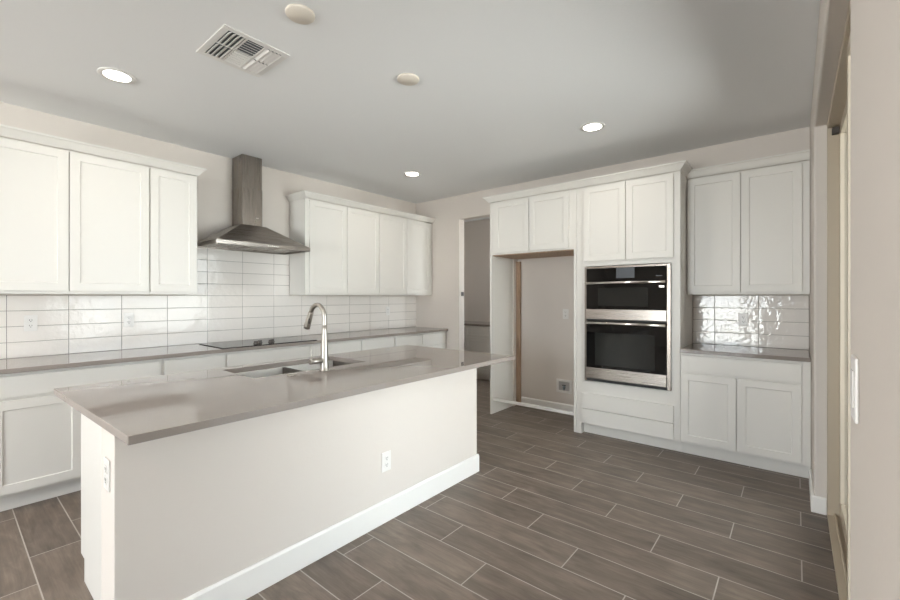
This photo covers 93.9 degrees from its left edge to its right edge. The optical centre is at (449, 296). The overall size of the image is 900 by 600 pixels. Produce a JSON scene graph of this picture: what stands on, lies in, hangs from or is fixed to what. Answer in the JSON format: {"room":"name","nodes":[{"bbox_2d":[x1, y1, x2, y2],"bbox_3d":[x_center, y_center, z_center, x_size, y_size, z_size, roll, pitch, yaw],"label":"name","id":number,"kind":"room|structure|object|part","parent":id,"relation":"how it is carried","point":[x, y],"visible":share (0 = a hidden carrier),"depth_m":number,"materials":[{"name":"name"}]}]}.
{"room":"kitchen","nodes":[
{"label":"kitchen","id":0,"kind":"room"},
{"bbox_2d":[0,102,415,358],"bbox_3d":[-3.498,-0.018,2.785,0.150,2.757,9.455,0,0,39],"label":"wall","id":1,"kind":"structure","parent":0,"point":[214,185],"depth_m":4.07,"materials":[{"name":"grey paint"}]},
{"bbox_2d":[0,137,148,293],"bbox_3d":[-2.882,-0.542,3.143,0.341,1.042,0.981,0,0,39],"label":"upper cabinet","id":2,"kind":"object","parent":1,"relation":"attached to","point":[72,222],"visible":1,"depth_m":3.04,"materials":[{"name":"white wood"}]},
{"bbox_3d":[-2.913,-0.547,2.852,0.020,1.008,0.484,0,0,39],"label":"door","id":3,"kind":"part","parent":2,"relation":"part of","materials":[{"name":"white wood"}]},
{"bbox_3d":[-2.602,-0.547,3.230,0.020,1.008,0.484,0,0,39],"label":"door","id":4,"kind":"part","parent":2,"relation":"part of","materials":[{"name":"white wood"}]},
{"bbox_2d":[0,124,206,175],"bbox_3d":[-2.732,-1.095,3.285,0.390,0.063,1.390,0,0,39],"label":"crown molding","id":5,"kind":"structure","parent":1,"relation":"attached to","point":[5,130],"depth_m":3.12,"materials":[{"name":"white wood"}]},
{"bbox_2d":[149,167,196,294],"bbox_3d":[-2.456,-0.542,3.660,0.341,1.042,0.357,0,0,39],"label":"upper cabinet","id":6,"kind":"object","parent":1,"relation":"attached to","point":[172,195],"visible":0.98,"depth_m":3.54,"materials":[{"name":"white wood"}]},
{"bbox_2d":[0,248,415,358],"bbox_3d":[-1.916,-0.020,4.580,0.010,0.930,4.438,0,0,39],"label":"tile backsplash","id":7,"kind":"structure","parent":1,"relation":"attached to","point":[241,295],"depth_m":4.06,"materials":[{"name":"white tile"}]},
{"bbox_2d":[24,315,36,330],"bbox_3d":[-3.110,0.195,3.116,0.008,0.118,0.072,0,0,39],"label":"wall outlet","id":8,"kind":"object","parent":7,"relation":"attached to","point":[30,321],"visible":1,"depth_m":3.11,"materials":[{"name":"white plastic"}]},
{"bbox_2d":[124,313,133,326],"bbox_3d":[-2.732,0.195,3.575,0.008,0.118,0.072,0,0,39],"label":"wall outlet","id":9,"kind":"object","parent":7,"relation":"attached to","point":[128,317],"visible":1,"depth_m":3.57,"materials":[{"name":"white plastic"}]},
{"bbox_2d":[197,154,309,254],"bbox_3d":[-1.928,-0.931,4.143,0.528,0.930,0.908,0,0,39],"label":"range hood","id":10,"kind":"object","parent":1,"relation":"attached to","point":[246,233],"visible":0.98,"depth_m":4.14,"materials":[{"name":"silver metal"}]},
{"bbox_2d":[289,198,378,294],"bbox_3d":[-1.348,-0.542,5.007,0.341,1.042,1.026,0,0,39],"label":"upper cabinet","id":11,"kind":"object","parent":1,"relation":"attached to","point":[342,241],"visible":0.99,"depth_m":4.78,"materials":[{"name":"white wood"}]},
{"bbox_3d":[-1.366,-0.547,4.732,0.020,1.008,0.486,0,0,39],"label":"door","id":12,"kind":"part","parent":11,"relation":"part of","materials":[{"name":"white wood"}]},
{"bbox_3d":[-1.054,-0.547,5.112,0.020,1.008,0.486,0,0,39],"label":"door","id":13,"kind":"part","parent":11,"relation":"part of","materials":[{"name":"white wood"}]},
{"bbox_2d":[285,190,434,222],"bbox_3d":[-1.022,-1.095,5.362,0.390,0.063,2.089,0,0,39],"label":"crown molding","id":14,"kind":"structure","parent":1,"relation":"attached to","point":[301,194],"depth_m":4.96,"materials":[{"name":"white wood"}]},
{"bbox_2d":[378,213,431,294],"bbox_3d":[-0.699,-0.542,5.795,0.341,1.042,1.012,0,0,39],"label":"upper cabinet","id":15,"kind":"object","parent":1,"relation":"attached to","point":[405,245],"visible":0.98,"depth_m":5.63,"materials":[{"name":"white wood"}]},
{"bbox_3d":[-0.743,-0.547,5.489,0.020,1.008,0.479,0,0,39],"label":"door","id":16,"kind":"part","parent":15,"relation":"part of","materials":[{"name":"white wood"}]},
{"bbox_3d":[-0.434,-0.547,5.864,0.020,1.008,0.479,0,0,39],"label":"door","id":17,"kind":"part","parent":15,"relation":"part of","materials":[{"name":"white wood"}]},
{"bbox_2d":[0,0,819,221],"bbox_3d":[-0.382,-1.457,1.739,9.200,0.120,11.800,0,0,39],"label":"ceiling","id":18,"kind":"structure","parent":0,"point":[505,90],"depth_m":2.69,"materials":[{"name":"white paint"}]},
{"bbox_2d":[97,67,135,83],"bbox_3d":[-2.100,-1.393,2.651,0.196,0.006,0.196,0,0,39],"label":"recessed light","id":19,"kind":"object","parent":18,"relation":"in","point":[116,75],"visible":1,"depth_m":2.64,"materials":[{"name":"white plastic"}]},
{"bbox_2d":[196,24,289,77],"bbox_3d":[-1.183,-1.390,2.407,0.378,0.013,0.362,0,0,39],"label":"ceiling vent","id":20,"kind":"object","parent":18,"relation":"in","point":[230,46],"visible":1,"depth_m":2.39,"materials":[{"name":"white plastic"}]},
{"bbox_2d":[285,4,314,24],"bbox_3d":[-0.737,-1.391,2.070,0.140,0.012,0.140,0,0,39],"label":"cover plate","id":21,"kind":"object","parent":18,"relation":"attached to","point":[298,13],"visible":1,"depth_m":2.06,"materials":[{"name":"beige plastic"}]},
{"bbox_2d":[397,73,418,85],"bbox_3d":[-0.267,-1.391,2.689,0.140,0.012,0.140,0,0,39],"label":"cover plate","id":22,"kind":"object","parent":18,"relation":"attached to","point":[408,79],"visible":1,"depth_m":2.68,"materials":[{"name":"beige plastic"}]},
{"bbox_2d":[404,171,420,176],"bbox_3d":[-0.427,-1.393,4.768,0.196,0.006,0.196,0,0,39],"label":"recessed light","id":23,"kind":"object","parent":18,"relation":"in","point":[412,173],"visible":1,"depth_m":4.77,"materials":[{"name":"white plastic"}]},
{"bbox_2d":[580,122,604,131],"bbox_3d":[1.171,-1.393,3.453,0.196,0.006,0.196,0,0,39],"label":"recessed light","id":24,"kind":"object","parent":18,"relation":"in","point":[593,126],"visible":1,"depth_m":3.45,"materials":[{"name":"white plastic"}]},
{"bbox_2d":[0,379,838,599],"bbox_3d":[-0.382,1.420,1.739,9.200,0.120,11.800,0,0,39],"label":"floor","id":25,"kind":"structure","parent":0,"point":[550,511],"depth_m":2.35,"materials":[{"name":"brown tile"}]},
{"bbox_2d":[0,359,161,511],"bbox_3d":[-2.758,0.918,3.089,0.601,0.882,0.935,0,0,39],"label":"base cabinet","id":26,"kind":"object","parent":25,"relation":"on","point":[40,433],"visible":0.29,"depth_m":2.75,"materials":[{"name":"white wood"}]},
{"bbox_3d":[-2.674,0.942,2.733,0.020,0.580,0.440,0,0,39],"label":"door","id":27,"kind":"part","parent":26,"relation":"part of","materials":[{"name":"white wood"}]},
{"bbox_3d":[-2.533,0.564,2.905,0.020,0.132,0.885,0,0,39],"label":"drawer","id":28,"kind":"part","parent":26,"relation":"part of","materials":[{"name":"white wood"}]},
{"bbox_2d":[0,327,447,373],"bbox_3d":[-1.676,0.461,4.382,0.629,0.030,4.437,0,0,39],"label":"countertop","id":29,"kind":"structure","parent":26,"relation":"on","point":[37,363],"depth_m":3.31,"materials":[{"name":"beige stone"}]},
{"bbox_2d":[200,337,314,348],"bbox_3d":[-1.857,0.431,4.125,0.530,0.029,0.914,0,0,39],"label":"cooktop","id":30,"kind":"object","parent":29,"relation":"in","point":[268,341],"visible":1,"depth_m":4.05,"materials":[{"name":"black glass"}]},
{"bbox_2d":[162,353,224,374],"bbox_3d":[-2.311,0.918,3.632,0.601,0.882,0.468,0,0,39],"label":"base cabinet","id":31,"kind":"object","parent":25,"relation":"on","point":[207,361],"visible":0.2,"depth_m":3.43,"materials":[{"name":"white wood"}]},
{"bbox_2d":[225,343,320,366],"bbox_3d":[-1.858,0.918,4.182,0.601,0.882,0.953,0,0,39],"label":"base cabinet","id":32,"kind":"object","parent":25,"relation":"on","point":[237,358],"visible":0.1,"depth_m":3.93,"materials":[{"name":"white wood"}]},
{"bbox_2d":[81,360,478,599],"bbox_3d":[-0.811,0.918,2.654,0.814,0.884,2.285,0,0,39],"label":"kitchen island","id":33,"kind":"object","parent":25,"relation":"on","point":[229,511],"visible":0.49,"depth_m":1.99,"materials":[{"name":"grey paint"}]},
{"bbox_2d":[104,457,109,491],"bbox_3d":[-1.296,0.670,1.585,0.072,0.118,0.008,0,0,39],"label":"wall outlet","id":34,"kind":"object","parent":33,"relation":"attached to","point":[106,461],"visible":1,"depth_m":1.57,"materials":[{"name":"white plastic"}]},
{"bbox_2d":[54,345,513,444],"bbox_3d":[-0.722,0.461,2.615,1.142,0.030,2.414,0,0,39],"label":"island countertop","id":35,"kind":"structure","parent":33,"relation":"on","point":[137,410],"depth_m":2.00,"materials":[{"name":"beige stone"}]},
{"bbox_2d":[240,360,350,373],"bbox_3d":[-0.984,0.581,2.729,0.428,0.208,0.793,0,0,39],"label":"sink","id":36,"kind":"object","parent":35,"relation":"in","point":[285,370],"visible":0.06,"depth_m":2.83,"materials":[{"name":"silver metal"}]},
{"bbox_3d":[-1.111,0.581,2.574,0.428,0.208,0.393,0,0,39],"label":"bowl","id":37,"kind":"part","parent":36,"relation":"part of","materials":[{"name":"silver metal"}]},
{"bbox_3d":[-0.857,0.581,2.884,0.428,0.208,0.392,0,0,39],"label":"bowl","id":38,"kind":"part","parent":36,"relation":"part of","materials":[{"name":"silver metal"}]},
{"bbox_2d":[303,303,329,370],"bbox_3d":[-0.854,0.241,2.580,0.242,0.410,0.128,0,0,39],"label":"kitchen faucet","id":39,"kind":"object","parent":35,"relation":"on","point":[323,361],"visible":1,"depth_m":2.54,"materials":[{"name":"silver metal"}]},
{"bbox_3d":[-0.577,1.292,2.461,0.206,0.135,2.285,0,0,39],"label":"baseboard","id":40,"kind":"part","parent":33,"relation":"part of","materials":[{"name":"white wood"}]},
{"bbox_2d":[382,450,390,472],"bbox_3d":[-0.385,0.997,2.547,0.008,0.118,0.072,0,0,39],"label":"wall outlet","id":41,"kind":"object","parent":33,"relation":"attached to","point":[386,456],"visible":1,"depth_m":2.54,"materials":[{"name":"white plastic"}]},
{"bbox_2d":[328,336,393,354],"bbox_3d":[-1.232,0.918,4.943,0.601,0.882,1.013,0,0,39],"label":"base cabinet","id":42,"kind":"object","parent":25,"relation":"on","point":[381,342],"visible":0.14,"depth_m":4.74,"materials":[{"name":"white wood"}]},
{"bbox_3d":[-1.168,0.564,4.563,0.020,0.132,0.488,0,0,39],"label":"drawer","id":43,"kind":"part","parent":42,"relation":"part of","materials":[{"name":"white wood"}]},
{"bbox_3d":[-0.850,0.564,4.950,0.020,0.132,0.488,0,0,39],"label":"drawer","id":44,"kind":"part","parent":42,"relation":"part of","materials":[{"name":"white wood"}]},
{"bbox_2d":[393,331,445,348],"bbox_3d":[-0.593,0.918,5.720,0.601,0.882,0.995,0,0,39],"label":"base cabinet","id":45,"kind":"object","parent":25,"relation":"on","point":[433,339],"visible":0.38,"depth_m":5.56,"materials":[{"name":"white wood"}]},
{"bbox_3d":[-0.525,0.564,5.345,0.020,0.132,0.474,0,0,39],"label":"drawer","id":46,"kind":"part","parent":45,"relation":"part of","materials":[{"name":"white wood"}]},
{"bbox_3d":[-0.216,0.564,5.720,0.020,0.132,0.474,0,0,39],"label":"drawer","id":47,"kind":"part","parent":45,"relation":"part of","materials":[{"name":"white wood"}]},
{"bbox_3d":[-0.217,0.942,5.719,0.020,0.580,0.478,0,0,39],"label":"door","id":48,"kind":"part","parent":45,"relation":"part of","materials":[{"name":"white wood"}]},
{"bbox_2d":[464,325,489,379],"bbox_3d":[0.678,0.918,7.114,2.795,0.882,0.647,0,0,39],"label":"base cabinet","id":49,"kind":"object","parent":25,"relation":"on","point":[476,338],"visible":0.15,"depth_m":6.88,"materials":[{"name":"grey wood"}]},
{"bbox_2d":[464,321,489,326],"bbox_3d":[0.674,0.461,7.110,2.795,0.030,0.657,0,0,39],"label":"countertop","id":50,"kind":"structure","parent":49,"relation":"on","point":[470,323],"depth_m":7.04,"materials":[{"name":"beige stone"}]},
{"bbox_3d":[0.478,0.579,6.872,0.547,0.162,0.020,0,0,39],"label":"drawer","id":51,"kind":"part","parent":49,"relation":"part of","materials":[{"name":"grey wood"}]},
{"bbox_3d":[0.478,0.951,6.872,0.547,0.562,0.020,0,0,39],"label":"door","id":52,"kind":"part","parent":49,"relation":"part of","materials":[{"name":"grey wood"}]},
{"bbox_2d":[490,189,575,431],"bbox_3d":[1.039,0.136,4.760,1.039,2.447,0.587,0,0,39],"label":"refrigerator surround","id":53,"kind":"object","parent":25,"relation":"on","point":[543,225],"visible":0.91,"depth_m":4.77,"materials":[{"name":"white wood"}]},
{"bbox_3d":[0.652,0.136,5.091,0.020,2.447,0.567,0,0,39],"label":"panel","id":54,"kind":"part","parent":53,"relation":"part of","materials":[{"name":"white wood"}]},
{"bbox_3d":[0.681,-0.786,4.687,0.448,0.572,0.020,0,0,39],"label":"door","id":55,"kind":"part","parent":53,"relation":"part of","materials":[{"name":"white wood"}]},
{"bbox_3d":[0.888,1.190,4.580,0.993,0.031,0.018,0,0,39],"label":"spacer rail","id":56,"kind":"part","parent":53,"relation":"part of","materials":[{"name":"white wood"}]},
{"bbox_3d":[1.032,-0.786,4.398,0.448,0.572,0.020,0,0,39],"label":"door","id":57,"kind":"part","parent":53,"relation":"part of","materials":[{"name":"white wood"}]},
{"bbox_3d":[1.437,0.136,4.445,0.025,2.447,0.567,0,0,39],"label":"panel","id":58,"kind":"part","parent":53,"relation":"part of","materials":[{"name":"white wood"}]},
{"bbox_2d":[576,171,692,451],"bbox_3d":[1.802,0.136,4.132,0.930,2.447,0.587,0,0,39],"label":"tall cabinet","id":59,"kind":"object","parent":25,"relation":"on","point":[643,220],"visible":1,"depth_m":3.87,"materials":[{"name":"white wood"}]},
{"bbox_3d":[1.477,-0.711,4.032,0.397,0.726,0.020,0,0,39],"label":"door","id":60,"kind":"part","parent":59,"relation":"part of","materials":[{"name":"white wood"}]},
{"bbox_2d":[584,263,670,390],"bbox_3d":[1.775,0.264,4.081,0.766,1.112,0.606,0,0,39],"label":"double wall oven","id":61,"kind":"object","parent":59,"relation":"in","point":[627,322],"visible":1,"depth_m":3.85,"materials":[{"name":"grey metal"}]},
{"bbox_3d":[1.586,-0.132,3.860,0.710,0.025,0.025,0,0,39],"label":"handle","id":62,"kind":"part","parent":61,"relation":"part of","materials":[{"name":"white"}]},
{"bbox_3d":[1.622,-0.011,3.903,0.714,0.262,0.036,0,0,39],"label":"microwave door","id":63,"kind":"part","parent":61,"relation":"part of","materials":[{"name":"black glass"}]},
{"bbox_3d":[1.621,0.166,3.902,0.714,0.096,0.038,0,0,39],"label":"trim","id":64,"kind":"part","parent":61,"relation":"part of","materials":[{"name":"silver metal"}]},
{"bbox_3d":[1.623,-0.210,3.905,0.714,0.125,0.030,0,0,39],"label":"control panel","id":65,"kind":"part","parent":61,"relation":"part of","materials":[{"name":"black glass"}]},
{"bbox_3d":[1.627,1.172,3.908,0.814,0.140,0.020,0,0,39],"label":"drawer","id":66,"kind":"part","parent":59,"relation":"part of","materials":[{"name":"white wood"}]},
{"bbox_3d":[1.627,1.020,3.908,0.814,0.144,0.020,0,0,39],"label":"drawer","id":67,"kind":"part","parent":59,"relation":"part of","materials":[{"name":"white wood"}]},
{"bbox_3d":[1.788,-0.711,3.776,0.397,0.726,0.020,0,0,39],"label":"door","id":68,"kind":"part","parent":59,"relation":"part of","materials":[{"name":"white wood"}]},
{"bbox_2d":[681,353,810,478],"bbox_3d":[2.491,0.918,3.565,0.853,0.882,0.587,0,0,39],"label":"base cabinet","id":69,"kind":"object","parent":25,"relation":"on","point":[753,412],"visible":0.98,"depth_m":3.32,"materials":[{"name":"white wood"}]},
{"bbox_3d":[2.138,0.942,3.488,0.396,0.580,0.020,0,0,39],"label":"door","id":70,"kind":"part","parent":69,"relation":"part of","materials":[{"name":"white wood"}]},
{"bbox_3d":[2.292,0.564,3.361,0.797,0.132,0.020,0,0,39],"label":"drawer","id":71,"kind":"part","parent":69,"relation":"part of","materials":[{"name":"white wood"}]},
{"bbox_2d":[680,343,810,361],"bbox_3d":[2.488,0.461,3.560,0.852,0.030,0.599,0,0,39],"label":"countertop","id":72,"kind":"structure","parent":69,"relation":"on","point":[696,348],"depth_m":3.43,"materials":[{"name":"beige stone"}]},
{"bbox_3d":[2.447,0.942,3.233,0.396,0.580,0.020,0,0,39],"label":"door","id":73,"kind":"part","parent":69,"relation":"part of","materials":[{"name":"white wood"}]},
{"bbox_2d":[464,219,489,321],"bbox_3d":[1.578,-0.018,6.874,4.500,2.757,0.120,0,0,39],"label":"wall","id":74,"kind":"structure","parent":0,"point":[476,233],"depth_m":7.68,"materials":[{"name":"grey paint"}]},
{"bbox_2d":[416,127,809,405],"bbox_3d":[1.320,-0.018,4.868,4.644,2.757,0.115,0,0,39],"label":"wall","id":75,"kind":"structure","parent":0,"point":[444,308],"depth_m":5.74,"materials":[{"name":"grey paint"}]},
{"bbox_2d":[483,149,809,202],"bbox_3d":[1.662,-1.114,4.154,2.884,0.079,0.545,0,0,39],"label":"crown molding","id":76,"kind":"structure","parent":75,"relation":"attached to","point":[683,166],"depth_m":3.74,"materials":[{"name":"white wood"}]},
{"bbox_2d":[518,160,808,404],"bbox_3d":[2.031,0.096,4.405,2.957,2.529,0.120,0,0,39],"label":"wall","id":77,"kind":"structure","parent":0,"point":[547,284],"depth_m":5.03,"materials":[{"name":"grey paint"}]},
{"bbox_2d":[521,396,573,411],"bbox_3d":[1.244,1.302,4.966,0.910,0.115,0.014,0,0,39],"label":"baseboard","id":78,"kind":"structure","parent":77,"relation":"attached to","point":[544,403],"depth_m":5.02,"materials":[{"name":"white wood"}]},
{"bbox_2d":[556,379,571,393],"bbox_3d":[1.326,1.042,4.892,0.190,0.156,0.028,0,0,39],"label":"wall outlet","id":79,"kind":"object","parent":77,"relation":"attached to","point":[563,386],"visible":1,"depth_m":4.89,"materials":[{"name":"white plastic"}]},
{"bbox_3d":[1.333,1.042,4.901,0.132,0.104,0.001,0,0,39],"label":"panel","id":80,"kind":"part","parent":79,"relation":"part of","materials":[{"name":"grey plastic"}]},
{"bbox_2d":[563,309,568,318],"bbox_3d":[1.345,0.199,4.886,0.072,0.118,0.008,0,0,39],"label":"wall outlet","id":81,"kind":"object","parent":77,"relation":"attached to","point":[565,311],"visible":1,"depth_m":4.88,"materials":[{"name":"white plastic"}]},
{"bbox_2d":[687,160,809,294],"bbox_3d":[2.580,-0.547,3.673,0.853,1.053,0.307,0,0,39],"label":"upper cabinet","id":82,"kind":"object","parent":77,"relation":"attached to","point":[748,231],"visible":1,"depth_m":3.53,"materials":[{"name":"white wood"}]},
{"bbox_3d":[2.318,-0.550,3.703,0.398,1.019,0.020,0,0,39],"label":"door","id":83,"kind":"part","parent":82,"relation":"part of","materials":[{"name":"white wood"}]},
{"bbox_3d":[2.629,-0.550,3.446,0.398,1.019,0.020,0,0,39],"label":"door","id":84,"kind":"part","parent":82,"relation":"part of","materials":[{"name":"white wood"}]},
{"bbox_2d":[693,295,808,349],"bbox_3d":[2.677,0.216,3.788,0.854,0.458,0.010,0,0,39],"label":"tile backsplash","id":85,"kind":"structure","parent":77,"relation":"attached to","point":[774,321],"depth_m":3.75,"materials":[{"name":"white tile"}]},
{"bbox_2d":[738,313,747,325],"bbox_3d":[2.651,0.205,3.798,0.072,0.118,0.008,0,0,39],"label":"wall outlet","id":86,"kind":"object","parent":85,"relation":"attached to","point":[742,317],"visible":1,"depth_m":3.80,"materials":[{"name":"white plastic"}]},
{"bbox_2d":[809,0,899,599],"bbox_3d":[1.744,-0.018,1.855,0.160,2.757,4.182,0,0,39],"label":"wall","id":87,"kind":"structure","parent":0,"point":[875,24],"depth_m":0.65,"materials":[{"name":"grey paint"}]},
{"bbox_2d":[809,469,826,514],"bbox_3d":[2.483,1.308,2.843,0.074,0.105,0.534,0,0,39],"label":"baseboard","id":88,"kind":"structure","parent":87,"relation":"attached to","point":[818,504],"depth_m":2.65,"materials":[{"name":"white wood"}]},
{"bbox_2d":[827,0,850,599],"bbox_3d":[1.659,0.143,1.702,0.100,2.433,2.299,0,0,39],"label":"door","id":89,"kind":"structure","parent":87,"relation":"in","point":[839,119],"depth_m":2.50,"materials":[{"name":"beige wood"}]},
{"bbox_3d":[2.025,0.145,2.101,0.044,2.358,1.142,0,0,39],"label":"panel","id":90,"kind":"part","parent":89,"relation":"part of","materials":[{"name":"beige wood"}]},
{"bbox_3d":[2.025,0.130,2.101,0.008,2.218,1.032,0,0,39],"label":"pane","id":91,"kind":"part","parent":89,"relation":"part of","materials":[{"name":"glass"}]},
{"bbox_3d":[1.305,0.145,1.293,0.044,2.358,1.142,0,0,39],"label":"panel","id":92,"kind":"part","parent":89,"relation":"part of","materials":[{"name":"beige wood"}]},
{"bbox_2d":[850,355,858,423],"bbox_3d":[0.752,0.170,0.782,0.008,0.118,0.072,0,0,39],"label":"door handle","id":93,"kind":"object","parent":87,"relation":"attached to","point":[854,371],"visible":1,"depth_m":0.76,"materials":[{"name":"white plastic"}]}
]}

